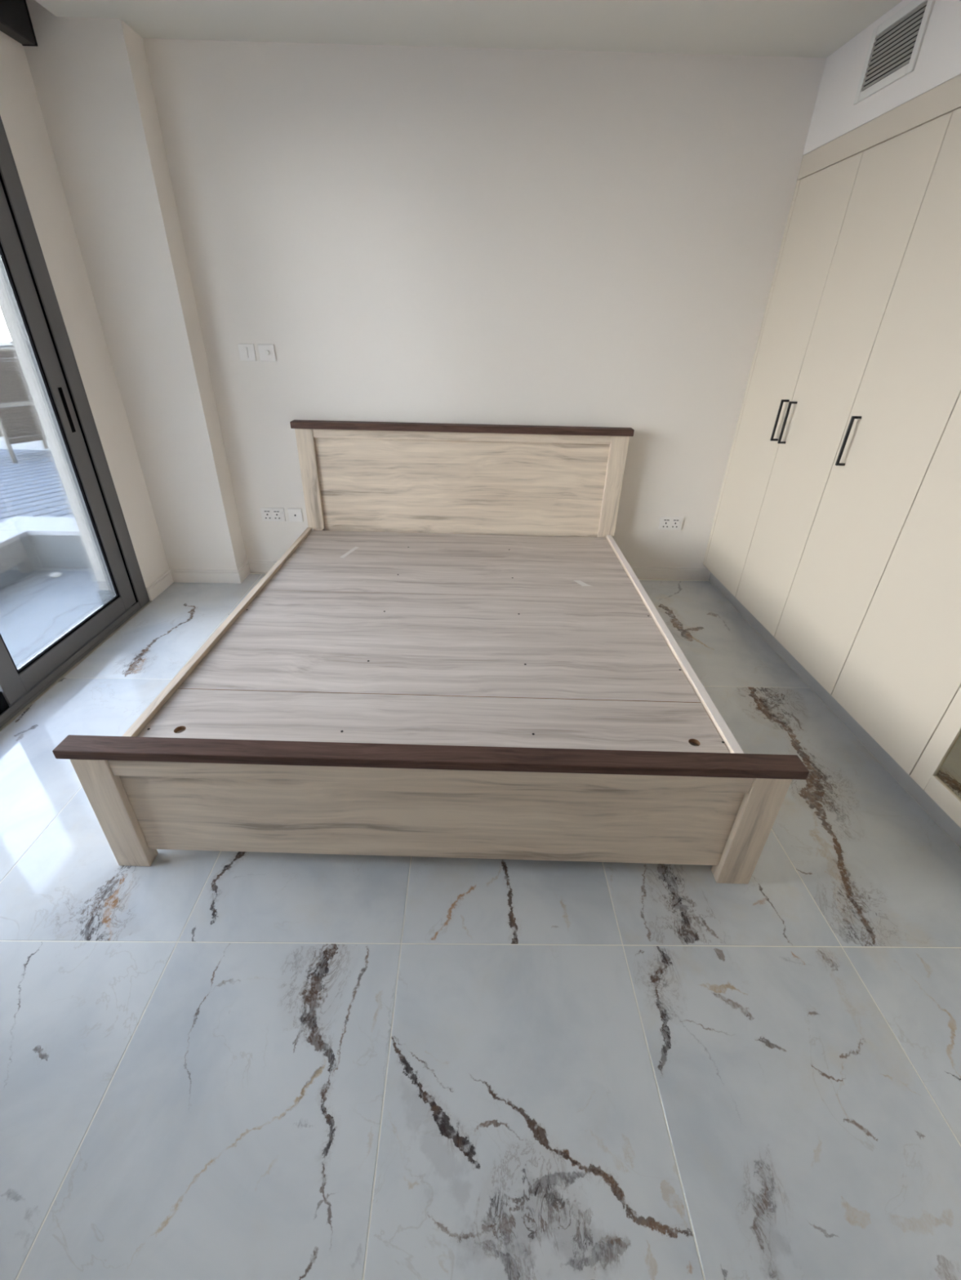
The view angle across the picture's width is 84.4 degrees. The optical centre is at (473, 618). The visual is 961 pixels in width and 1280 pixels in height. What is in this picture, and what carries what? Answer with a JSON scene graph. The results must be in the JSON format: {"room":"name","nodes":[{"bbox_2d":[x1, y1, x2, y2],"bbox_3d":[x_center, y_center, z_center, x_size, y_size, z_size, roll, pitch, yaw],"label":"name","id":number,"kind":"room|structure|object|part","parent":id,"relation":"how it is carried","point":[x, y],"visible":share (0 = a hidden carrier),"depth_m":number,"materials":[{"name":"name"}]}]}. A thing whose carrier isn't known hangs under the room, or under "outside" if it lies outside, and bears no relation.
{"room":"bedroom","nodes":[
{"label":"bedroom","id":0,"kind":"room"},
{"bbox_2d":[0,31,168,600],"bbox_3d":[-1.899,-0.293,0.584,0.030,2.800,4.856,1,29,-1],"label":"wall","id":1,"kind":"structure","parent":0,"point":[20,112],"depth_m":2.50,"materials":[{"name":"white paint"}]},
{"bbox_2d":[0,0,37,46],"bbox_3d":[-1.834,-1.821,1.020,0.063,0.163,2.613,1,29,-1],"label":"blind cassette","id":2,"kind":"object","parent":1,"relation":"attached to","point":[15,22],"visible":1,"depth_m":2.11,"materials":[{"name":"black metal"}]},
{"bbox_2d":[0,115,151,731],"bbox_3d":[-1.945,-0.602,1.538,0.132,2.429,2.337,1,29,-1],"label":"door","id":3,"kind":"structure","parent":1,"relation":"in","point":[71,578],"depth_m":2.37,"materials":[{"name":"grey metal"}]},
{"bbox_3d":[-1.928,-0.879,2.057,0.008,2.139,0.747,1,29,-1],"label":"glass","id":4,"kind":"part","parent":3,"relation":"part of","materials":[{"name":"clear glass"}]},
{"bbox_2d":[146,568,173,600],"bbox_3d":[-1.914,-0.208,3.245,0.010,0.088,0.274,1,29,-1],"label":"baseboard","id":5,"kind":"structure","parent":1,"relation":"attached to","point":[164,581],"depth_m":3.23,"materials":[{"name":"paint"}]},
{"bbox_2d":[23,0,248,570],"bbox_3d":[-1.691,-1.536,2.854,0.446,2.800,0.319,1,29,-1],"label":"wall pier","id":6,"kind":"object","parent":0,"point":[91,78],"visible":0.67,"depth_m":2.59,"materials":[{"name":"white paint"}]},
{"bbox_2d":[170,560,250,583],"bbox_3d":[-1.699,-0.308,3.435,0.430,0.088,0.173,1,29,-1],"label":"baseboard","id":7,"kind":"object","parent":6,"relation":"attached to","point":[179,575],"visible":1,"depth_m":3.36,"materials":[{"name":"paint"}]},
{"bbox_2d":[35,0,902,57],"bbox_3d":[-0.140,-1.420,0.069,3.439,0.260,5.025,1,29,-1],"label":"ceiling","id":8,"kind":"structure","parent":0,"point":[812,28],"depth_m":2.14,"materials":[{"name":"paint"}]},
{"bbox_2d":[0,573,960,1279],"bbox_3d":[0.115,0.956,1.405,4.094,0.100,5.075,1,29,-1],"label":"floor","id":9,"kind":"structure","parent":0,"point":[215,1064],"depth_m":1.25,"materials":[{"name":"white tile"}]},
{"bbox_2d":[52,419,808,884],"bbox_3d":[-0.097,-0.172,2.333,1.985,0.974,2.186,1,29,0],"label":"frame","id":10,"kind":"object","parent":9,"relation":"on","point":[467,660],"visible":1,"depth_m":1.85,"materials":[{"name":"beige wood"}]},
{"bbox_3d":[-1.030,0.553,1.534,0.097,0.435,0.048,1,29,0],"label":"leg","id":11,"kind":"part","parent":10,"relation":"part of","materials":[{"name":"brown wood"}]},
{"bbox_3d":[-1.051,0.036,2.467,0.029,0.242,2.082,1,29,0],"label":"rail","id":12,"kind":"part","parent":10,"relation":"part of","materials":[{"name":"brown wood"}]},
{"bbox_3d":[-0.982,-0.838,3.200,0.100,0.601,0.045,1,29,0],"label":"headboard post","id":13,"kind":"part","parent":10,"relation":"part of","materials":[{"name":"brown wood"}]},
{"bbox_3d":[-0.118,0.412,1.439,1.721,0.061,0.042,1,29,0],"label":"footboard rail","id":14,"kind":"part","parent":10,"relation":"part of","materials":[{"name":"brown wood"}]},
{"bbox_3d":[-0.121,0.577,1.534,1.721,0.319,0.018,1,29,0],"label":"footboard panel","id":15,"kind":"part","parent":10,"relation":"part of","materials":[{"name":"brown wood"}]},
{"bbox_3d":[-0.069,-1.056,3.062,1.715,0.051,0.040,1,29,0],"label":"headboard rail","id":16,"kind":"part","parent":10,"relation":"part of","materials":[{"name":"brown wood"}]},
{"bbox_3d":[-0.076,-0.719,3.253,1.715,0.725,0.018,1,29,0],"label":"headboard panel","id":17,"kind":"part","parent":10,"relation":"part of","materials":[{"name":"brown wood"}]},
{"bbox_3d":[0.834,-0.791,3.187,0.100,0.601,0.045,1,29,0],"label":"headboard post","id":18,"kind":"part","parent":10,"relation":"part of","materials":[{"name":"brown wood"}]},
{"bbox_3d":[0.822,0.086,2.454,0.029,0.240,2.082,1,29,0],"label":"rail","id":19,"kind":"part","parent":10,"relation":"part of","materials":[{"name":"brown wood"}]},
{"bbox_3d":[0.787,0.601,1.522,0.097,0.435,0.048,1,29,0],"label":"leg","id":20,"kind":"part","parent":10,"relation":"part of","materials":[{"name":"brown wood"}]},
{"bbox_2d":[704,111,953,636],"bbox_3d":[1.813,-0.997,2.614,0.616,1.997,0.913,1,29,-1],"label":"wardrobe","id":21,"kind":"object","parent":9,"relation":"on","point":[853,220],"visible":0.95,"depth_m":2.44,"materials":[{"name":"beige paint"}]},
{"bbox_3d":[1.522,-0.987,2.640,0.036,0.194,0.010,1,29,-1],"label":"handle","id":22,"kind":"part","parent":21,"relation":"part of","materials":[{"name":"black metal"}]},
{"bbox_3d":[1.550,-1.110,2.808,0.021,1.996,0.460,1,29,-1],"label":"door","id":23,"kind":"part","parent":21,"relation":"part of","materials":[{"name":"beige paint"}]},
{"bbox_3d":[1.522,-0.951,2.575,0.036,0.194,0.010,1,29,-1],"label":"handle","id":24,"kind":"part","parent":21,"relation":"part of","materials":[{"name":"black metal"}]},
{"bbox_2d":[773,107,960,694],"bbox_3d":[1.815,-0.660,2.001,0.616,1.997,0.484,1,29,-1],"label":"wardrobe","id":25,"kind":"object","parent":9,"relation":"on","point":[909,390],"visible":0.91,"depth_m":1.97,"materials":[{"name":"beige paint"}]},
{"bbox_3d":[1.524,-0.723,2.160,0.036,0.194,0.010,1,29,-1],"label":"handle","id":26,"kind":"part","parent":25,"relation":"part of","materials":[{"name":"black metal"}]},
{"bbox_2d":[831,392,960,827],"bbox_3d":[1.836,-0.319,1.381,0.580,1.997,0.928,1,29,-1],"label":"wardrobe","id":27,"kind":"object","parent":9,"relation":"on","point":[900,677],"visible":1,"depth_m":1.81,"materials":[{"name":"beige paint"}]},
{"bbox_2d":[708,572,960,848],"bbox_3d":[1.598,0.256,2.516,0.020,0.112,2.365,1,29,-1],"label":"baseboard","id":28,"kind":"structure","parent":27,"relation":"attached to","point":[918,794],"depth_m":2.20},
{"bbox_2d":[796,74,960,180],"bbox_3d":[1.584,-1.587,1.502,0.039,0.091,2.364,1,29,-1],"label":"trim","id":29,"kind":"structure","parent":27,"relation":"on","point":[944,99],"depth_m":2.00,"materials":[{"name":"beige paint"}]},
{"bbox_3d":[1.558,-0.212,1.175,0.021,1.996,0.463,1,29,-1],"label":"door","id":30,"kind":"part","parent":27,"relation":"part of","materials":[{"name":"beige paint"}]},
{"bbox_2d":[934,732,960,799],"bbox_3d":[1.558,-0.214,1.174,0.008,1.859,0.330,1,29,-1],"label":"mirror","id":31,"kind":"object","parent":27,"relation":"attached to","point":[948,763],"depth_m":1.71,"materials":[{"name":"brown mirror"}]},
{"bbox_2d":[142,38,826,571],"bbox_3d":[0.330,-1.547,2.954,3.698,2.800,0.150,1,29,-1],"label":"wall","id":32,"kind":"structure","parent":0,"point":[415,234],"depth_m":2.67,"materials":[{"name":"white paint"}]},
{"bbox_2d":[237,343,256,360],"bbox_3d":[-1.241,-1.458,2.902,0.086,0.084,0.014,1,29,-1],"label":"light switch","id":33,"kind":"object","parent":32,"relation":"attached to","point":[246,351],"visible":1,"depth_m":2.90,"materials":[{"name":"white plastic"}]},
{"bbox_2d":[257,343,275,361],"bbox_3d":[-1.132,-1.453,2.897,0.086,0.084,0.028,1,29,-1],"label":"dimmer switch","id":34,"kind":"object","parent":32,"relation":"attached to","point":[267,352],"visible":1,"depth_m":2.90,"materials":[{"name":"white plastic"}]},
{"bbox_2d":[260,507,285,521],"bbox_3d":[-1.266,-0.657,3.343,0.146,0.086,0.012,1,29,-1],"label":"wall socket","id":35,"kind":"object","parent":32,"relation":"attached to","point":[277,514],"visible":1,"depth_m":3.34,"materials":[{"name":"white plastic"}]},
{"bbox_2d":[262,509,271,519],"bbox_3d":[-1.300,-0.656,3.340,0.050,0.068,0.002,1,29,-1],"label":"outlet","id":36,"kind":"object","parent":35,"relation":"attached to","point":[267,513],"depth_m":3.34,"materials":[{"name":"white plastic"}]},
{"bbox_2d":[271,509,281,519],"bbox_3d":[-1.240,-0.655,3.341,0.050,0.068,0.002,1,29,-1],"label":"outlet","id":37,"kind":"object","parent":35,"relation":"attached to","point":[276,513],"depth_m":3.34,"materials":[{"name":"white plastic"}]},
{"bbox_2d":[287,508,302,521],"bbox_3d":[-1.126,-0.654,3.345,0.086,0.086,0.012,1,29,-1],"label":"plate","id":38,"kind":"object","parent":32,"relation":"attached to","point":[295,514],"visible":1,"depth_m":3.34,"materials":[{"name":"white plastic"}]},
{"bbox_2d":[248,560,710,580],"bbox_3d":[0.047,-0.324,3.534,3.072,0.088,0.010,1,29,-1],"label":"baseboard","id":39,"kind":"structure","parent":32,"relation":"attached to","point":[255,566],"depth_m":3.54,"materials":[{"name":"paint"}]},
{"bbox_2d":[657,516,683,529],"bbox_3d":[1.258,-0.609,3.381,0.146,0.085,0.012,1,29,-1],"label":"wall socket","id":40,"kind":"object","parent":32,"relation":"attached to","point":[665,522],"visible":1,"depth_m":3.38,"materials":[{"name":"white plastic"}]},
{"bbox_2d":[661,518,671,528],"bbox_3d":[1.224,-0.608,3.378,0.050,0.068,0.002,1,29,-1],"label":"outlet","id":41,"kind":"object","parent":40,"relation":"attached to","point":[665,522],"depth_m":3.38,"materials":[{"name":"white plastic"}]},
{"bbox_2d":[670,518,679,528],"bbox_3d":[1.284,-0.607,3.379,0.050,0.068,0.002,1,29,-1],"label":"outlet","id":42,"kind":"object","parent":40,"relation":"attached to","point":[674,522],"depth_m":3.38,"materials":[{"name":"white plastic"}]},
{"bbox_2d":[702,178,800,565],"bbox_3d":[1.559,-1.232,3.027,0.039,1.999,0.033,1,29,-1],"label":"trim","id":43,"kind":"structure","parent":32,"relation":"attached to","point":[797,182],"depth_m":2.91,"materials":[{"name":"beige paint"}]},
{"bbox_2d":[802,0,960,155],"bbox_3d":[1.893,-1.243,0.175,0.635,0.594,5.025,1,29,-1],"label":"wall","id":44,"kind":"structure","parent":0,"point":[834,114],"depth_m":2.08,"materials":[{"name":"white paint"}]},
{"bbox_2d":[853,0,934,104],"bbox_3d":[1.560,-2.123,1.975,0.010,0.220,0.330,1,29,-1],"label":"air vent","id":45,"kind":"object","parent":44,"relation":"in","point":[895,43],"visible":1,"depth_m":1.96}
]}

